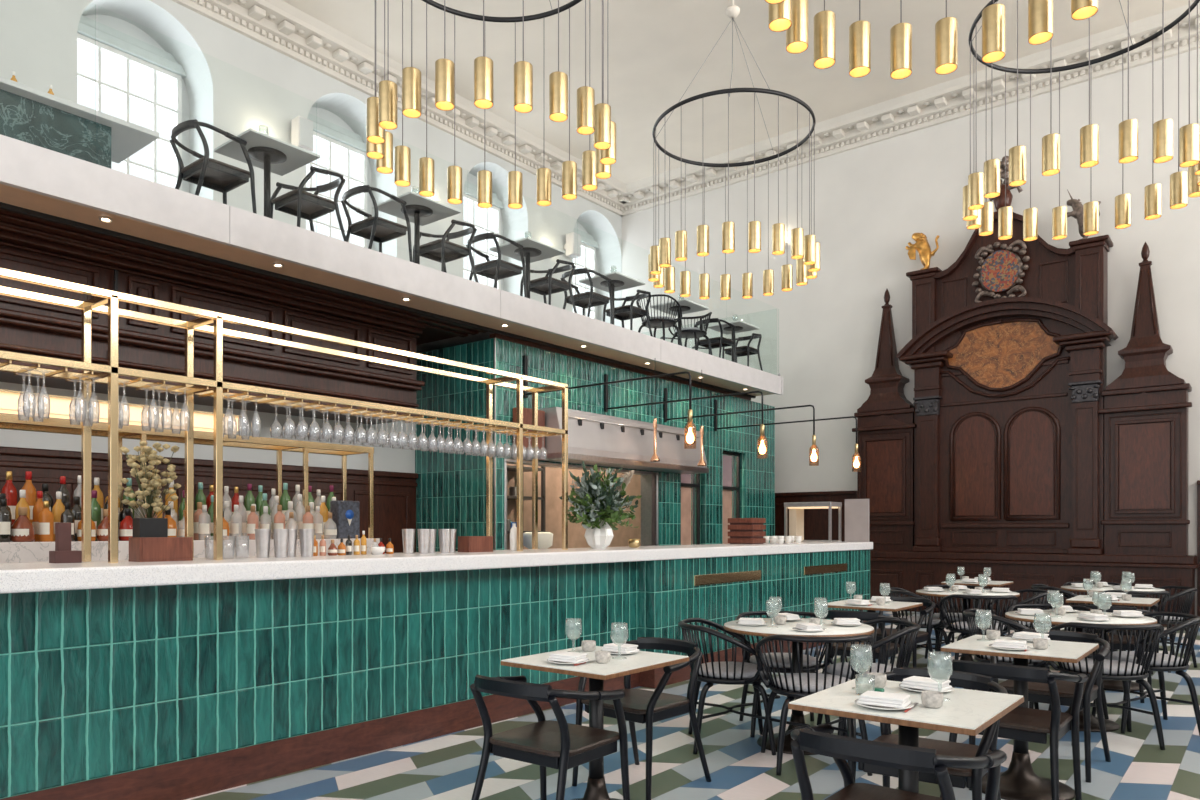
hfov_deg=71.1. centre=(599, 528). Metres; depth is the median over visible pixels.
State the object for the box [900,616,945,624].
seat cushion
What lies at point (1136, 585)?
folded napkin
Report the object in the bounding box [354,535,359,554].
bottle
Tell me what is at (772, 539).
cup stack
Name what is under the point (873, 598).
folded napkin
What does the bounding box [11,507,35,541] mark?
bottle
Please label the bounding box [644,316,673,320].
seat cushion
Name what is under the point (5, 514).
bottle
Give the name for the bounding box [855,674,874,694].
glass
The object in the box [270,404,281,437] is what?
glass
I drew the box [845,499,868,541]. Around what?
screen
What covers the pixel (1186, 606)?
armchair
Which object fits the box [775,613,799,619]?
folded napkin
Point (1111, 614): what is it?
plate
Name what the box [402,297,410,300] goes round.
recessed light
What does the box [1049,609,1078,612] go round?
plate
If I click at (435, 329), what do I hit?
trim
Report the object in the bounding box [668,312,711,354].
armchair
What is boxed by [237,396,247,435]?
flute
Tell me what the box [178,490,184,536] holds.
bottle
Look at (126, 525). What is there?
bottle
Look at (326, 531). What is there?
bottle
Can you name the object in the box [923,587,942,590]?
folded napkin
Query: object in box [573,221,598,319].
window
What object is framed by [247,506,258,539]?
bottle
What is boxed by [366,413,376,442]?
glass
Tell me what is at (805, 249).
ring chandelier
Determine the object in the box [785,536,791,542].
cup stack
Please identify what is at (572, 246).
wall speaker
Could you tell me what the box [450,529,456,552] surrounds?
tin
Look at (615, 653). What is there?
plate
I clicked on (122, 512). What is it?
bottle
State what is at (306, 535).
tin
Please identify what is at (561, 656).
folded napkin
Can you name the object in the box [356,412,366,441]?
glass
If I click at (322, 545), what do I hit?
bottle
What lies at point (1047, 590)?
goblet
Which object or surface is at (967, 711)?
cafe table
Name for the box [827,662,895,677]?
seat cushion
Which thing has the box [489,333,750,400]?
trim
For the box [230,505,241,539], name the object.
bottle
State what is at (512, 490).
stock pot
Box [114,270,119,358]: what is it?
cable cover
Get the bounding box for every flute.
[16,373,31,420]
[21,368,35,416]
[30,375,45,421]
[36,370,51,418]
[69,380,80,424]
[73,375,87,421]
[82,382,94,425]
[87,377,100,422]
[118,382,130,425]
[141,389,152,430]
[146,384,158,427]
[154,391,165,431]
[161,387,173,429]
[178,388,190,430]
[223,395,233,434]
[226,399,237,438]
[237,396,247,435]
[240,401,249,439]
[251,398,261,436]
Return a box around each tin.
[255,529,270,557]
[273,529,288,557]
[287,529,296,556]
[299,529,314,556]
[402,529,414,553]
[417,529,430,553]
[429,529,436,552]
[438,529,450,552]
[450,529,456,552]
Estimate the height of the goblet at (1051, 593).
0.165 m
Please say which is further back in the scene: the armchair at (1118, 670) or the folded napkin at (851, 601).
the folded napkin at (851, 601)
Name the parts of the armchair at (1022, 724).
arm, leg, leg, backrest, seat, leg, arm, leg, arm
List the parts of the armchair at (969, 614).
bow rail, seat, leg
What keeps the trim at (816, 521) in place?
attached to the wall at (821, 335)
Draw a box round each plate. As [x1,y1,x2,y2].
[547,659,588,664]
[601,650,639,654]
[736,622,766,625]
[792,627,825,631]
[831,622,862,625]
[846,603,870,605]
[855,699,913,709]
[899,683,953,692]
[962,592,983,594]
[989,644,1030,650]
[1011,637,1050,641]
[1015,612,1045,615]
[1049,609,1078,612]
[1077,617,1109,620]
[1111,614,1143,617]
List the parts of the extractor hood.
rail, hook rail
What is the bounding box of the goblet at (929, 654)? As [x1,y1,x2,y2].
[927,652,952,699]
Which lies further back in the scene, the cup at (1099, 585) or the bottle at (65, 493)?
the cup at (1099, 585)
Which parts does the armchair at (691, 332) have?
bow rail, seat, leg, leg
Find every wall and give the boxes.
[0,0,621,326]
[0,382,414,472]
[415,338,774,551]
[507,464,640,549]
[622,48,1199,615]
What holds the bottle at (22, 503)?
on the bar cabinet
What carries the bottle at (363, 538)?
on the countertop at (39, 576)
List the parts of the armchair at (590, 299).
leg, backrest, leg, seat, leg, arm, leg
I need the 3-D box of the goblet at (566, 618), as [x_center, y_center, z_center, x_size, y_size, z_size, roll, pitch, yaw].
[-0.130,0.522,4.112,0.083,0.165,0.083,0,0,-19]
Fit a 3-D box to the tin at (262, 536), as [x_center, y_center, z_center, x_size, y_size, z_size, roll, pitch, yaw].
[-1.968,0.084,4.904,0.092,0.168,0.092,0,0,39]
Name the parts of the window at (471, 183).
lunette panel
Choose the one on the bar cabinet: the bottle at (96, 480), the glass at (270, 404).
the bottle at (96, 480)
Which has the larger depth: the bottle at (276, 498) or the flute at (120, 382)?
the bottle at (276, 498)
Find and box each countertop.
[0,76,158,168]
[0,542,872,593]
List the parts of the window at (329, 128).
lunette panel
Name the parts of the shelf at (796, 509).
post, shelf, post, post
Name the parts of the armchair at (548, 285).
leg, arm, seat, leg, leg, backrest, arm, leg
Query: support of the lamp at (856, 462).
attached to the wall at (451, 486)
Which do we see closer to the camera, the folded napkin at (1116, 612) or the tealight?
the folded napkin at (1116, 612)
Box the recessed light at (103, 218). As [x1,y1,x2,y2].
[99,216,112,221]
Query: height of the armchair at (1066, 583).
0.769 m
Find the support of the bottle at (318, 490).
on the bar cabinet
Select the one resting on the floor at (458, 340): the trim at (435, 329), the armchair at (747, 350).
the armchair at (747, 350)
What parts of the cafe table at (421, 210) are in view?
mounting plate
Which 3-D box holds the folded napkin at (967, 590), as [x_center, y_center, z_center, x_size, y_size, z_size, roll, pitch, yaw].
[3.458,0.577,7.778,0.104,0.030,0.156,0,0,6]
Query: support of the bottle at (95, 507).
on the bar cabinet
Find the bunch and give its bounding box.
[118,441,180,517]
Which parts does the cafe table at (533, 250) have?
mounting plate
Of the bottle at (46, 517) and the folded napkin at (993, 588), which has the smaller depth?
the bottle at (46, 517)
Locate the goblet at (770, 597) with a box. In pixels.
[769,597,781,621]
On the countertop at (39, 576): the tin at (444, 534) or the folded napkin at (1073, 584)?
the tin at (444, 534)
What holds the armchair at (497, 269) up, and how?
on the floor at (458, 340)
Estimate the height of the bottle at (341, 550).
0.106 m
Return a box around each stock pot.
[507,487,516,495]
[507,519,512,530]
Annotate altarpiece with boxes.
[852,156,1198,627]
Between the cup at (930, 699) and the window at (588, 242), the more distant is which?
the window at (588, 242)
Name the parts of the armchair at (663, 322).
seat, bow rail, leg, leg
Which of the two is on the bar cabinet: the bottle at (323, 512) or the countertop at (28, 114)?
the bottle at (323, 512)
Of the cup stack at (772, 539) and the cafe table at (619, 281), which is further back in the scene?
the cafe table at (619, 281)
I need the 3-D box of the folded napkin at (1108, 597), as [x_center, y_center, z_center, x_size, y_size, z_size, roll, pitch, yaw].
[4.281,0.577,7.110,0.104,0.030,0.156,0,0,-40]
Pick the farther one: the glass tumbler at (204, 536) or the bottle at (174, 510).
the bottle at (174, 510)
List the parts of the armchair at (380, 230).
leg, arm, backrest, arm, leg, leg, seat, arm, arm, leg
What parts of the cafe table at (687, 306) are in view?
mounting plate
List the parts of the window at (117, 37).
lunette panel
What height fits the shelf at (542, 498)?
2.944 m
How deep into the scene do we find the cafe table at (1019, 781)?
4.29 m
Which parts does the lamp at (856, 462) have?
arm, bulb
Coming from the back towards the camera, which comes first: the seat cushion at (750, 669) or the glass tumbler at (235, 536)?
the seat cushion at (750, 669)
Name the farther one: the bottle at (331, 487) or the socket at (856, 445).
the socket at (856, 445)
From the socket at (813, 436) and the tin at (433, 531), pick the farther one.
the socket at (813, 436)
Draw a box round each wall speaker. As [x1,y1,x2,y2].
[291,116,312,151]
[564,232,580,258]
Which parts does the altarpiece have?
pedestal panel, arched panel, arch moulding, marquetry panel, marquetry frame, moulding, arched panel, arch moulding, pedestal panel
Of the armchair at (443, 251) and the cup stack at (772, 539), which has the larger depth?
the cup stack at (772, 539)
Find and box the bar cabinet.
[0,528,379,562]
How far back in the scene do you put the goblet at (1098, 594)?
5.63 m
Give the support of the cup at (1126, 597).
on the cafe table at (1113, 684)
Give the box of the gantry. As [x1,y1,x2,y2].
[0,268,567,562]
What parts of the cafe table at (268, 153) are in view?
mounting plate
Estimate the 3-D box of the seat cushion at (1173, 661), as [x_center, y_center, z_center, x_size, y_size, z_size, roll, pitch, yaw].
[3.723,0.883,5.748,0.456,0.043,0.456,0,0,11]
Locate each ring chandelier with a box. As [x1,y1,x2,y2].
[366,0,615,208]
[648,0,819,299]
[765,0,1097,79]
[963,0,1199,240]
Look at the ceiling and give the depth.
12.72 m
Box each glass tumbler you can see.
[204,536,212,559]
[233,536,234,558]
[235,536,248,558]
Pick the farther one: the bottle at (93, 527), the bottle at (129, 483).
the bottle at (129, 483)
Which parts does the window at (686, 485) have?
pane, panel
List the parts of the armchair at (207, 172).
leg, backrest, arm, arm, leg, arm, seat, leg, arm, leg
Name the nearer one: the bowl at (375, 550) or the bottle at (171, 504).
the bowl at (375, 550)
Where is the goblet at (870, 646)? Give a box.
[850,645,872,687]
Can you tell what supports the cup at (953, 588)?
on the round cafe table at (945, 592)
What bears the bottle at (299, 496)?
on the bar cabinet
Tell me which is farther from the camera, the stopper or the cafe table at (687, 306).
the cafe table at (687, 306)
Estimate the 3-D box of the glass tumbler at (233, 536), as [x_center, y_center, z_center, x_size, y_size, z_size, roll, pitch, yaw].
[-2.083,0.103,4.695,0.080,0.130,0.080,0,0,39]
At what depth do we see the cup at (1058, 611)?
5.87 m
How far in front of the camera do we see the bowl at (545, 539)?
10.91 m
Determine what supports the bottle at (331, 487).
on the bar cabinet
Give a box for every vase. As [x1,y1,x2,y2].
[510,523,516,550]
[584,519,613,548]
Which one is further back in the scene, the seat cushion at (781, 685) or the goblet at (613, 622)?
the seat cushion at (781, 685)
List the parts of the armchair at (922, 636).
seat, backrest, leg, arm, leg, arm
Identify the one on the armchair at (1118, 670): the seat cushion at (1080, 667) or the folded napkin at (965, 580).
the seat cushion at (1080, 667)
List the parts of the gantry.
post, post, post, post, rail, rail, rail, rail, post, post, post, post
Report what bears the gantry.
on the countertop at (39, 576)
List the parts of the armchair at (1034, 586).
bow rail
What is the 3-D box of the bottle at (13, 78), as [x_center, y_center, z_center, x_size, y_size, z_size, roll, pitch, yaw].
[-5.308,-4.016,7.606,0.060,0.250,0.060,0,0,-42]
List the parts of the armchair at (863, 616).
backrest, seat, leg, arm, leg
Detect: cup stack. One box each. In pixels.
[769,536,776,543]
[777,536,783,543]
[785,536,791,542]
[795,536,801,542]
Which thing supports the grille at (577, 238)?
attached to the wall speaker at (572, 246)
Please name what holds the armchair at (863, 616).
on the floor at (444, 767)
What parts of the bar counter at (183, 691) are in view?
tiled panel, vent frame, tiled panel, vent frame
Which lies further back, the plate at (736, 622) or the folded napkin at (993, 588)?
the folded napkin at (993, 588)
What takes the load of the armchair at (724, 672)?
on the floor at (444, 767)
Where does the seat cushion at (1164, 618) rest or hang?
on the armchair at (1186, 606)
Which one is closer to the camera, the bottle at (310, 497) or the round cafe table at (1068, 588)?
the bottle at (310, 497)
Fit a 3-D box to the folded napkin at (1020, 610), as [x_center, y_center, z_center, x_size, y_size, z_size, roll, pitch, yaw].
[3.019,0.577,5.894,0.156,0.030,0.104,0,0,14]
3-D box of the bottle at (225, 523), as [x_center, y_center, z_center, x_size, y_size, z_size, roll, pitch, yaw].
[-2.628,-0.027,5.833,0.100,0.204,0.101,0,0,-43]
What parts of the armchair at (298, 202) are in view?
leg, arm, seat, leg, arm, leg, arm, backrest, arm, leg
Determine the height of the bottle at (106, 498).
0.288 m
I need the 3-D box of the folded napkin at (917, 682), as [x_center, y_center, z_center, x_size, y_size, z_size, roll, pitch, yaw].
[1.219,0.577,3.141,0.156,0.030,0.104,0,0,43]
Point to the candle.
(862, 688)
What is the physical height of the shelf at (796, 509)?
0.520 m
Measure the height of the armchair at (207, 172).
0.748 m
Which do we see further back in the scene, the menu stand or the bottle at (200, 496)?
the bottle at (200, 496)
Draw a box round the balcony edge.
[0,134,782,394]
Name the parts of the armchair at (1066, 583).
bow rail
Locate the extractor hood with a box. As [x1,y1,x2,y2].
[539,407,708,473]
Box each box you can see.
[129,537,192,561]
[458,536,492,551]
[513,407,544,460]
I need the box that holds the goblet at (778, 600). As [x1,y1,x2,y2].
[766,600,779,626]
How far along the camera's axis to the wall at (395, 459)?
8.96 m
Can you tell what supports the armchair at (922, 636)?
on the floor at (444, 767)
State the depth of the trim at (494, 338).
9.62 m
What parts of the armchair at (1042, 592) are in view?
bow rail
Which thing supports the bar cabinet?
on the floor at (444, 767)
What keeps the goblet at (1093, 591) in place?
on the round cafe table at (1110, 725)
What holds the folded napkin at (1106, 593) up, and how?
on the plate
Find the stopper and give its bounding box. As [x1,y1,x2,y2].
[875,687,883,691]
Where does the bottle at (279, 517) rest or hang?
on the bar cabinet
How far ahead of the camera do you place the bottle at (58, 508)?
5.18 m
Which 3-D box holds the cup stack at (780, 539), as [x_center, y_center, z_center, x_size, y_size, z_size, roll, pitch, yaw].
[2.074,0.126,9.636,0.084,0.085,0.084,0,0,39]
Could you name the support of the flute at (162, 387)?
hanging from the gantry
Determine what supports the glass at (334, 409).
hanging from the gantry
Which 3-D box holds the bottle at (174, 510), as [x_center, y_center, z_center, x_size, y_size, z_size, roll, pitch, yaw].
[-3.058,-0.179,5.992,0.081,0.338,0.081,0,0,-36]
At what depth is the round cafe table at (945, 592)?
8.01 m
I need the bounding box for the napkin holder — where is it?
[133,518,167,536]
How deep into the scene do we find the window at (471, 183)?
15.88 m
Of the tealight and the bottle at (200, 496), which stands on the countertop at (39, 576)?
the tealight
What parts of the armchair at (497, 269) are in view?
leg, backrest, arm, leg, seat, arm, arm, leg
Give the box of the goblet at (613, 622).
[611,622,627,658]
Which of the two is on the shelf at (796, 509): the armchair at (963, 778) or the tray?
the tray
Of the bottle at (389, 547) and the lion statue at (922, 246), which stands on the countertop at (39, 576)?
the bottle at (389, 547)
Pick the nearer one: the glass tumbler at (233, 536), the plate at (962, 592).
the glass tumbler at (233, 536)
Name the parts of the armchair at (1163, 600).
bow rail, leg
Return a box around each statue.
[905,233,939,269]
[1067,189,1100,239]
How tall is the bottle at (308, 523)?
0.253 m
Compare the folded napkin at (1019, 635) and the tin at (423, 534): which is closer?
the folded napkin at (1019, 635)
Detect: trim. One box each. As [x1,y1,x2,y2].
[0,184,772,395]
[0,202,755,397]
[0,209,487,344]
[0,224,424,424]
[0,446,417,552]
[171,0,629,215]
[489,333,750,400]
[494,338,495,549]
[618,2,1199,216]
[775,480,1199,615]
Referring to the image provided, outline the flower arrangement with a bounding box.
[559,461,641,529]
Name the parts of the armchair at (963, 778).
leg, leg, arm, seat, backrest, leg, leg, arm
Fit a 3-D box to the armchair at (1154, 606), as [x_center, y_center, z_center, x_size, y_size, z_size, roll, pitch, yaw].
[4.774,0.980,7.732,0.605,0.748,0.555,0,0,35]
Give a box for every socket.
[688,409,692,426]
[760,424,763,439]
[812,435,815,448]
[855,444,857,455]
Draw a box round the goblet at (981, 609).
[975,609,991,639]
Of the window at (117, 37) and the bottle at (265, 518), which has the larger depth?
the window at (117, 37)
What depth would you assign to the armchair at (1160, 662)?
5.55 m
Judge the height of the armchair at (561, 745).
0.748 m
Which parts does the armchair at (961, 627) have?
leg, leg, seat, bow rail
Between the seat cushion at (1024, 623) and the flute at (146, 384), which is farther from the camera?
the seat cushion at (1024, 623)
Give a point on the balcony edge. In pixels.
(26, 166)
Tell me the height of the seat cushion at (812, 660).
0.043 m
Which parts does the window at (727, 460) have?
pane, panel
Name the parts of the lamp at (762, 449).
arm, lamp shade, bulb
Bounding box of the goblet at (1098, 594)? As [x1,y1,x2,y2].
[1097,594,1111,614]
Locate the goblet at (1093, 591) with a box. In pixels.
[1092,591,1105,614]
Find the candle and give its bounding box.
[858,684,871,692]
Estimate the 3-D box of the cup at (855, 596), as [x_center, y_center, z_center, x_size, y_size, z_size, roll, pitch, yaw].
[2.163,0.579,7.042,0.072,0.050,0.071,0,0,39]
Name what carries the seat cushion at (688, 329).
on the armchair at (691, 332)
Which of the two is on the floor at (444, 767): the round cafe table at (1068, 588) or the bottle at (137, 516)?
the round cafe table at (1068, 588)
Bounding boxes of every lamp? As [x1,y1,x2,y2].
[523,355,695,448]
[604,374,767,457]
[650,419,659,461]
[664,388,818,465]
[697,426,705,465]
[714,400,860,471]
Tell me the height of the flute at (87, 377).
0.225 m
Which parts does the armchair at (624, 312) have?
leg, arm, leg, seat, leg, backrest, leg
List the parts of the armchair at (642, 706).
leg, arm, leg, seat, leg, backrest, arm, arm, leg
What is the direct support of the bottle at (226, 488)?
on the bar cabinet
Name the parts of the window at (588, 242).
lunette panel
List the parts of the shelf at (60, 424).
post, light rail, shelf glass, post, rail, rail, post, post, post, post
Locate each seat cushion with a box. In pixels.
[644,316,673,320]
[675,327,704,331]
[699,661,765,678]
[750,653,818,667]
[774,673,850,692]
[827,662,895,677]
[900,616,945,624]
[933,613,977,620]
[951,621,1004,629]
[980,655,1042,662]
[987,619,1036,626]
[1062,658,1143,674]
[1107,651,1182,665]
[1161,616,1182,620]
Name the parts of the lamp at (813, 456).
arm, lamp shade, bulb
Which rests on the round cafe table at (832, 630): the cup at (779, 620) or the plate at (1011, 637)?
the cup at (779, 620)
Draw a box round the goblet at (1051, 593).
[1050,593,1062,616]
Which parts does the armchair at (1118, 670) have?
seat, bow rail, leg, leg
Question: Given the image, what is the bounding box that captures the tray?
[803,540,838,541]
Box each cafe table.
[213,128,319,217]
[372,191,460,263]
[490,237,565,298]
[501,646,688,799]
[579,271,644,323]
[651,299,708,344]
[708,320,759,361]
[724,618,874,754]
[788,677,1023,792]
[819,599,922,662]
[916,589,1019,668]
[941,580,1013,607]
[941,635,1098,799]
[1005,610,1156,731]
[1061,585,1165,592]
[1066,595,1159,690]
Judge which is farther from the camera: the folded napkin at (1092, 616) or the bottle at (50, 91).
the bottle at (50, 91)
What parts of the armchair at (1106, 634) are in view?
leg, bow rail, leg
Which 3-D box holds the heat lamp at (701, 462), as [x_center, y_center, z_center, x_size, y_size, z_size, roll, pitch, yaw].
[1.449,-1.581,11.954,0.133,1.370,0.133,0,0,39]
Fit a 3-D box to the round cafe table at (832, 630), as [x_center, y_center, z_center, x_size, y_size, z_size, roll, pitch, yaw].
[1.237,0.977,5.260,0.918,0.746,0.918,0,0,39]
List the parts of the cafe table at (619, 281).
mounting plate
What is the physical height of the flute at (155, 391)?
0.225 m
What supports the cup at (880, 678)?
on the cafe table at (967, 711)
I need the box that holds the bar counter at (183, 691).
[0,549,869,799]
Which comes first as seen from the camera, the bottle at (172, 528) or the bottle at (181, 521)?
the bottle at (172, 528)
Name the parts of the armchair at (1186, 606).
bow rail, leg, seat, leg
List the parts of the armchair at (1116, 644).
backrest, seat, leg, arm, leg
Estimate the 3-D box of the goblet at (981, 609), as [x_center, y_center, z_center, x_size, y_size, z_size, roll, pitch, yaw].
[2.077,0.522,4.549,0.083,0.165,0.083,0,0,-17]
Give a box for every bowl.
[370,547,384,554]
[523,532,552,548]
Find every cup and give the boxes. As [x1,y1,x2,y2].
[581,640,595,651]
[595,651,610,663]
[775,616,785,624]
[777,539,783,543]
[809,618,820,624]
[854,595,862,599]
[867,672,886,687]
[876,598,884,604]
[921,690,943,707]
[951,586,958,591]
[986,630,999,639]
[1033,638,1048,649]
[1055,608,1065,614]
[1089,591,1097,596]
[1090,609,1101,613]
[1095,583,1102,587]
[1122,594,1131,600]
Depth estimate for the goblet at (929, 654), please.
2.97 m
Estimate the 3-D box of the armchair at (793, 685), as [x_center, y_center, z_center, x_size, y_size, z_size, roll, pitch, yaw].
[1.233,0.968,4.804,0.667,0.769,0.578,0,0,1]
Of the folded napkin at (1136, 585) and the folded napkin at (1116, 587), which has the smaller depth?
the folded napkin at (1116, 587)
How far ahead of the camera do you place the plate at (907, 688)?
3.11 m
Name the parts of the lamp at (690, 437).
arm, bulb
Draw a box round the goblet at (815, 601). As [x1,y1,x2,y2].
[814,601,827,628]
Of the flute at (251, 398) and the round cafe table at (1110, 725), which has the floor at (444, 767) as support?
the round cafe table at (1110, 725)
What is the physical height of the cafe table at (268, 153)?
0.744 m
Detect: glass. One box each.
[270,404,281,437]
[283,402,295,435]
[308,405,319,437]
[308,410,318,440]
[318,410,328,441]
[333,409,343,439]
[341,414,351,443]
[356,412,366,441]
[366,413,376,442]
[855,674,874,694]
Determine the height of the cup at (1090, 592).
0.050 m
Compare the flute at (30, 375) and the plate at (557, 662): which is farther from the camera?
the flute at (30, 375)
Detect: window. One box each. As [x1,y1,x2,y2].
[77,14,188,192]
[306,107,371,249]
[463,173,503,289]
[504,458,658,549]
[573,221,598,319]
[681,474,699,544]
[723,451,739,543]
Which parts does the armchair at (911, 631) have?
leg, leg, bow rail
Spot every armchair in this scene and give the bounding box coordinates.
[169,119,256,213]
[271,166,346,241]
[341,185,412,261]
[413,219,478,282]
[466,232,526,297]
[470,674,629,799]
[520,259,576,312]
[560,268,613,324]
[572,637,710,799]
[603,290,652,336]
[636,294,681,345]
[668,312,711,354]
[678,618,775,754]
[695,318,736,362]
[722,333,762,370]
[735,611,834,736]
[755,634,873,775]
[791,724,1006,799]
[816,618,919,735]
[821,610,906,673]
[847,668,1007,799]
[858,597,935,668]
[885,587,950,667]
[922,585,992,665]
[939,594,1017,669]
[940,586,999,647]
[940,659,1087,799]
[963,609,1050,708]
[987,589,1051,669]
[990,629,1110,782]
[1008,604,1109,718]
[1031,584,1096,652]
[1048,622,1164,749]
[1063,582,1134,630]
[1075,604,1154,702]
[1080,593,1157,681]
[1090,590,1170,672]
[1091,611,1199,735]
[1123,586,1196,667]
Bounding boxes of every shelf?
[0,389,373,537]
[507,465,545,533]
[784,502,841,541]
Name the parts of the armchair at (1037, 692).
leg, seat, backrest, leg, arm, leg, arm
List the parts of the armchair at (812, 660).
leg, leg, bow rail, seat, leg, leg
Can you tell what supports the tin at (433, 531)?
on the countertop at (39, 576)
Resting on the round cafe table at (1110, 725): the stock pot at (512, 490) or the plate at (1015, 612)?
the plate at (1015, 612)
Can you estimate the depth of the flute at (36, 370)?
3.98 m
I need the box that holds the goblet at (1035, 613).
[1034,613,1051,633]
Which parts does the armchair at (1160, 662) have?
leg, leg, seat, bow rail, leg, leg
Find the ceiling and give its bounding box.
[282,0,1194,183]
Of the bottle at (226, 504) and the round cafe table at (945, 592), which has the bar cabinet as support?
the bottle at (226, 504)
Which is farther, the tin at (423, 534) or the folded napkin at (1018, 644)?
the tin at (423, 534)
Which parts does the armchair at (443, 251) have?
arm, arm, seat, leg, arm, backrest, arm, leg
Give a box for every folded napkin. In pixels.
[548,651,587,662]
[601,643,638,652]
[738,618,763,624]
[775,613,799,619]
[795,623,822,630]
[832,618,860,623]
[846,599,869,603]
[857,691,910,707]
[871,596,890,600]
[900,676,951,691]
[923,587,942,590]
[951,585,967,588]
[962,578,977,581]
[965,589,981,592]
[991,587,1009,591]
[992,639,1027,648]
[1012,631,1049,639]
[1017,608,1043,613]
[1056,605,1072,610]
[1071,583,1090,586]
[1078,613,1108,619]
[1094,595,1117,599]
[1104,592,1125,596]
[1112,610,1142,615]
[1114,585,1133,588]
[1134,584,1152,587]
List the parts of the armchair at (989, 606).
leg, leg, bow rail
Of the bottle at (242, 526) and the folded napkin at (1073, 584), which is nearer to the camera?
the bottle at (242, 526)
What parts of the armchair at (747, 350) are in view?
seat, backrest, leg, leg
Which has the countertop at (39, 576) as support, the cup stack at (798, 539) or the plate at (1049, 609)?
the cup stack at (798, 539)
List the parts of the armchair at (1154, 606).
backrest, arm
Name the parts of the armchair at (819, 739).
arm, leg, arm, leg, backrest, seat, leg, arm, arm, leg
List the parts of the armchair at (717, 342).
backrest, seat, leg, leg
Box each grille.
[300,117,312,148]
[574,233,580,254]
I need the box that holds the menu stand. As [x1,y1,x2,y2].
[49,522,81,562]
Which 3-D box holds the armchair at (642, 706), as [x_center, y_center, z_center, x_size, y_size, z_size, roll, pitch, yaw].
[0.224,0.980,4.456,0.605,0.748,0.555,0,0,41]
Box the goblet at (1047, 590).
[1047,590,1059,612]
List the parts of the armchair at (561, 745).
leg, backrest, arm, leg, seat, leg, arm, arm, leg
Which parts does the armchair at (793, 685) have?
leg, leg, seat, bow rail, leg, leg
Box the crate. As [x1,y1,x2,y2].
[728,518,765,543]
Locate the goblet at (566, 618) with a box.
[565,618,581,651]
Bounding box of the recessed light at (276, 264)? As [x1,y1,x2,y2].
[273,262,283,266]
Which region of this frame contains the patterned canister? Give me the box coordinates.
[330,501,359,537]
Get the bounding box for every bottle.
[0,493,10,510]
[0,498,11,541]
[1,471,16,524]
[10,71,16,81]
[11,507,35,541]
[15,490,29,520]
[21,471,36,522]
[32,491,42,540]
[39,501,53,541]
[42,484,52,511]
[47,85,53,94]
[52,492,64,540]
[57,476,69,505]
[60,502,74,540]
[70,496,80,540]
[73,475,80,496]
[77,519,95,540]
[91,478,102,520]
[91,490,100,540]
[96,509,118,540]
[105,496,119,527]
[119,504,132,540]
[119,508,132,540]
[122,478,135,517]
[136,495,147,517]
[156,510,161,517]
[164,501,177,536]
[164,508,176,536]
[165,480,177,525]
[177,510,184,535]
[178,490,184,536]
[194,482,205,513]
[194,502,205,539]
[198,505,210,538]
[206,485,212,523]
[207,495,212,539]
[223,501,232,532]
[223,511,228,539]
[224,486,231,521]
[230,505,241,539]
[231,487,241,522]
[235,496,246,538]
[244,484,254,522]
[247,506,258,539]
[248,504,259,528]
[255,485,262,517]
[259,493,270,528]
[260,506,270,528]
[269,489,275,521]
[271,496,278,538]
[274,505,284,528]
[280,483,290,520]
[284,501,296,528]
[285,512,297,538]
[292,485,302,521]
[294,494,304,531]
[303,506,313,528]
[308,486,314,521]
[309,502,317,538]
[313,535,317,555]
[314,489,320,521]
[314,506,322,532]
[318,496,327,538]
[319,535,325,555]
[324,512,336,538]
[326,485,336,527]
[328,539,337,555]
[337,539,345,554]
[346,535,351,554]
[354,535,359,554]
[361,531,366,554]
[377,538,384,553]
[386,538,393,553]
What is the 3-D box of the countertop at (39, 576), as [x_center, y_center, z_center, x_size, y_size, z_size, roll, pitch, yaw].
[-0.814,0.216,6.110,0.795,0.097,13.025,0,0,39]
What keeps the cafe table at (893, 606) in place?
on the floor at (444, 767)
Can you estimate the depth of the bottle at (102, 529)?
5.24 m
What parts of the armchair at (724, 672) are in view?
leg, leg, bow rail, seat, leg, leg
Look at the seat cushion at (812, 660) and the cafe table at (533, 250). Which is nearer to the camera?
the seat cushion at (812, 660)
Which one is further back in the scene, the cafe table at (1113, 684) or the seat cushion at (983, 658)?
the cafe table at (1113, 684)
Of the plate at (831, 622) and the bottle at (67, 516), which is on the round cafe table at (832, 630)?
the plate at (831, 622)
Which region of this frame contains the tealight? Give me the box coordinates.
[628,539,639,547]
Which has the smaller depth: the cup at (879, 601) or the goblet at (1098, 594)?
the goblet at (1098, 594)
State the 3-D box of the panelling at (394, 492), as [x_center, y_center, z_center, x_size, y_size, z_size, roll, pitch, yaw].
[-5.994,0.329,5.836,0.090,2.041,11.866,0,0,39]
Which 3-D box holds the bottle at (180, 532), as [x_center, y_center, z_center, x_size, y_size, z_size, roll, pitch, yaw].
[-2.795,-0.027,5.665,0.100,0.204,0.101,0,0,-36]
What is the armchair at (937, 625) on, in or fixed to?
on the floor at (444, 767)
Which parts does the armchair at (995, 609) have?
leg, leg, seat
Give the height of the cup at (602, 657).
0.050 m
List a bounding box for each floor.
[185,611,1199,799]
[416,332,493,352]
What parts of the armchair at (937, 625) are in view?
bow rail, seat, leg, leg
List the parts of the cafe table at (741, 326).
mounting plate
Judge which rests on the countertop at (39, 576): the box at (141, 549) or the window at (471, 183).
the box at (141, 549)
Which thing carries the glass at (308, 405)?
hanging from the gantry

